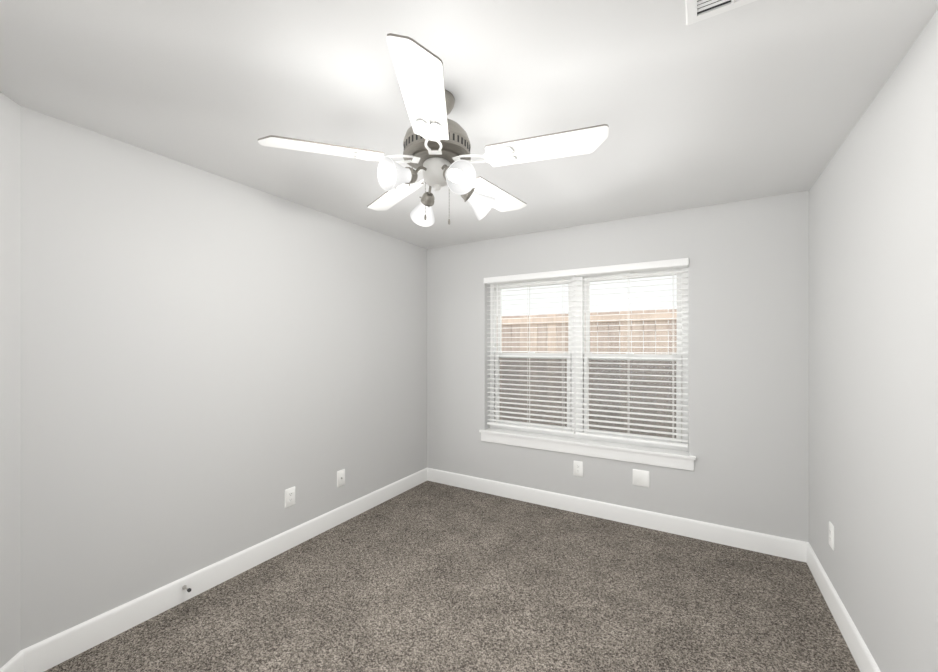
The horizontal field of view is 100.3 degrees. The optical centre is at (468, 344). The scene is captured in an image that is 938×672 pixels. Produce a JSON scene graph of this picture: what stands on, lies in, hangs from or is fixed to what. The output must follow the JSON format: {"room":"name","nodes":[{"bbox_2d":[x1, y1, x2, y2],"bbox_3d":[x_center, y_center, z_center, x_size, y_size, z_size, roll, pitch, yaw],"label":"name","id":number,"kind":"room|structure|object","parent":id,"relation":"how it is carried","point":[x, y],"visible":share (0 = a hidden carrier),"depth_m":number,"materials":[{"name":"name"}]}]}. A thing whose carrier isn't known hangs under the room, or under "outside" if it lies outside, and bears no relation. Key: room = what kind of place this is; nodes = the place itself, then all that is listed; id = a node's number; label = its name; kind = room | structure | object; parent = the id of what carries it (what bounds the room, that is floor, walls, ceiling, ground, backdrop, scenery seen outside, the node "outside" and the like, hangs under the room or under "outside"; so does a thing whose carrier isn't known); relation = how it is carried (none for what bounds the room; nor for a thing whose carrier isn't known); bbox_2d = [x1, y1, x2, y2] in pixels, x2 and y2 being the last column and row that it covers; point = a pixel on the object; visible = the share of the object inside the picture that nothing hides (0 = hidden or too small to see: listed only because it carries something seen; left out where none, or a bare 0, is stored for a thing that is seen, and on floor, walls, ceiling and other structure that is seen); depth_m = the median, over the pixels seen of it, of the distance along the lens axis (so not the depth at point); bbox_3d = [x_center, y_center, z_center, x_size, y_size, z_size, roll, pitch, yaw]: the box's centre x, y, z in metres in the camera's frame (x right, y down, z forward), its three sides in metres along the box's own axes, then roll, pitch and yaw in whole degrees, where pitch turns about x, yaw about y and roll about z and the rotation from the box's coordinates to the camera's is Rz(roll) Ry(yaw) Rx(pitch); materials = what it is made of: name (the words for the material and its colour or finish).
{"room":"empty bedroom","nodes":[
{"label":"empty bedroom","id":0,"kind":"room"},
{"bbox_2d":[0,92,20,667],"bbox_3d":[-1.971,0.205,1.071,0.400,2.440,1.288,0,0,12],"label":"wall","id":1,"kind":"structure","parent":0,"point":[10,111],"depth_m":1.61,"materials":[{"name":"paint"}]},
{"bbox_2d":[0,468,880,671],"bbox_3d":[-0.131,1.360,1.611,3.102,0.130,4.046,0,0,30],"label":"baseboard","id":2,"kind":"structure","parent":1,"relation":"attached to","point":[52,651],"depth_m":2.60,"materials":[{"name":"paint"}]},
{"bbox_2d":[182,585,190,591],"bbox_3d":[-1.554,1.345,2.160,0.063,0.022,0.022,0,0,30],"label":"door stop","id":3,"kind":"object","parent":2,"relation":"attached to","point":[184,586],"visible":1,"depth_m":2.16,"materials":[{"name":"silver metal"}]},
{"bbox_2d":[21,106,426,649],"bbox_3d":[-1.201,0.205,3.010,0.160,2.440,3.036,0,0,30],"label":"wall","id":4,"kind":"structure","parent":0,"point":[199,347],"depth_m":2.18,"materials":[{"name":"paint"}]},
{"bbox_2d":[285,486,294,507],"bbox_3d":[-1.255,1.069,2.752,0.008,0.128,0.080,0,0,30],"label":"outlet","id":5,"kind":"object","parent":4,"relation":"attached to","point":[290,492],"visible":1,"depth_m":2.75,"materials":[{"name":"white plastic"}]},
{"bbox_2d":[337,469,344,486],"bbox_3d":[-1.022,1.068,3.142,0.016,0.128,0.080,0,0,30],"label":"outlet","id":6,"kind":"object","parent":4,"relation":"attached to","point":[340,474],"visible":1,"depth_m":3.14,"materials":[{"name":"white plastic"}]},
{"bbox_2d":[44,481,859,671],"bbox_3d":[-0.192,1.485,1.508,3.902,0.120,4.606,0,0,30],"label":"floor","id":7,"kind":"structure","parent":0,"point":[433,576],"depth_m":2.13,"materials":[{"name":"carpet"}]},
{"bbox_2d":[0,0,937,248],"bbox_3d":[-0.192,-1.075,1.508,3.902,0.120,4.606,0,0,30],"label":"ceiling","id":8,"kind":"structure","parent":0,"point":[753,100],"depth_m":1.53,"materials":[{"name":"paint"}]},
{"bbox_2d":[258,33,608,226],"bbox_3d":[-0.092,-0.752,1.624,1.265,0.525,1.264,0,0,30],"label":"ceiling fan","id":9,"kind":"object","parent":8,"relation":"hanging from","point":[435,145],"depth_m":1.48,"materials":[{"name":"white wood"}]},
{"bbox_2d":[685,0,756,24],"bbox_3d":[0.766,-1.002,1.017,0.360,0.026,0.310,0,0,30],"label":"ceiling vent","id":10,"kind":"object","parent":8,"relation":"in","point":[694,9],"visible":1,"depth_m":1.17,"materials":[{"name":"silver metal"}]},
{"bbox_2d":[495,269,681,442],"bbox_3d":[0.975,0.095,3.493,1.617,1.385,0.076,0,0,30],"label":"sash","id":11,"kind":"object","parent":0,"point":[679,280],"depth_m":3.43,"materials":[{"name":"white plastic"}]},
{"bbox_2d":[427,190,808,541],"bbox_3d":[0.934,0.205,3.425,3.422,2.440,0.160,0,0,30],"label":"wall","id":12,"kind":"structure","parent":0,"point":[749,259],"depth_m":2.87,"materials":[{"name":"paint"}]},
{"bbox_2d":[573,461,582,476],"bbox_3d":[0.928,1.052,3.330,0.080,0.128,0.008,0,0,30],"label":"outlet","id":13,"kind":"object","parent":12,"relation":"attached to","point":[577,465],"visible":1,"depth_m":3.33,"materials":[{"name":"white plastic"}]},
{"bbox_2d":[484,258,688,283],"bbox_3d":[0.896,-0.620,3.358,1.721,0.054,0.052,0,0,30],"label":"window valance","id":14,"kind":"object","parent":12,"relation":"attached to","point":[683,261],"visible":1,"depth_m":3.25,"materials":[{"name":"paint"}]},
{"bbox_2d":[479,428,695,470],"bbox_3d":[0.914,0.875,3.389,1.815,0.109,0.139,0,0,30],"label":"window sill","id":15,"kind":"structure","parent":12,"relation":"attached to","point":[669,458],"depth_m":3.26,"materials":[{"name":"white wood"}]},
{"bbox_2d":[490,266,688,451],"bbox_3d":[0.969,0.090,3.482,1.725,1.470,0.075,0,0,30],"label":"window","id":16,"kind":"structure","parent":12,"relation":"in","point":[575,346],"depth_m":3.45,"materials":[{"name":"plastic"}]},
{"bbox_2d":[487,276,575,433],"bbox_3d":[0.550,0.066,3.620,0.850,1.414,0.071,0,0,30],"label":"window blind","id":17,"kind":"object","parent":16,"relation":"attached to","point":[498,283],"visible":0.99,"depth_m":3.62,"materials":[{"name":"white plastic"}]},
{"bbox_2d":[575,265,687,446],"bbox_3d":[1.294,0.066,3.184,0.850,1.414,0.071,0,0,30],"label":"window blind","id":18,"kind":"object","parent":16,"relation":"attached to","point":[581,276],"visible":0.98,"depth_m":3.16,"materials":[{"name":"white plastic"}]},
{"bbox_2d":[633,469,648,486],"bbox_3d":[1.353,1.048,3.082,0.122,0.126,0.008,0,0,30],"label":"outlet","id":19,"kind":"object","parent":12,"relation":"attached to","point":[640,477],"visible":1,"depth_m":3.08,"materials":[{"name":"white plastic"}]},
{"bbox_2d":[809,9,937,671],"bbox_3d":[1.275,0.205,0.785,0.160,2.440,4.366,0,0,30],"label":"wall","id":20,"kind":"structure","parent":0,"point":[873,207],"depth_m":1.56,"materials":[{"name":"paint"}]},
{"bbox_2d":[829,521,833,549],"bbox_3d":[1.966,1.035,2.127,0.008,0.128,0.080,0,0,30],"label":"outlet","id":21,"kind":"object","parent":20,"relation":"attached to","point":[831,527],"visible":1,"depth_m":2.11,"materials":[{"name":"white plastic"}]},
{"label":"outside","id":22,"kind":"structure","parent":0,"visible":0},
{"bbox_2d":[597,403,681,442],"bbox_3d":[2.214,1.800,7.720,24.000,0.150,8.444,0,0,30],"label":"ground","id":23,"kind":"structure","parent":22,"point":[597,403],"depth_m":9.07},
{"bbox_2d":[500,309,681,437],"bbox_3d":[1.534,0.636,5.552,15.023,2.178,0.076,0,0,30],"label":"fence","id":24,"kind":"object","parent":23,"relation":"on","point":[553,339],"visible":0.2,"depth_m":5.36,"materials":[{"name":"brown wood"}]}
]}

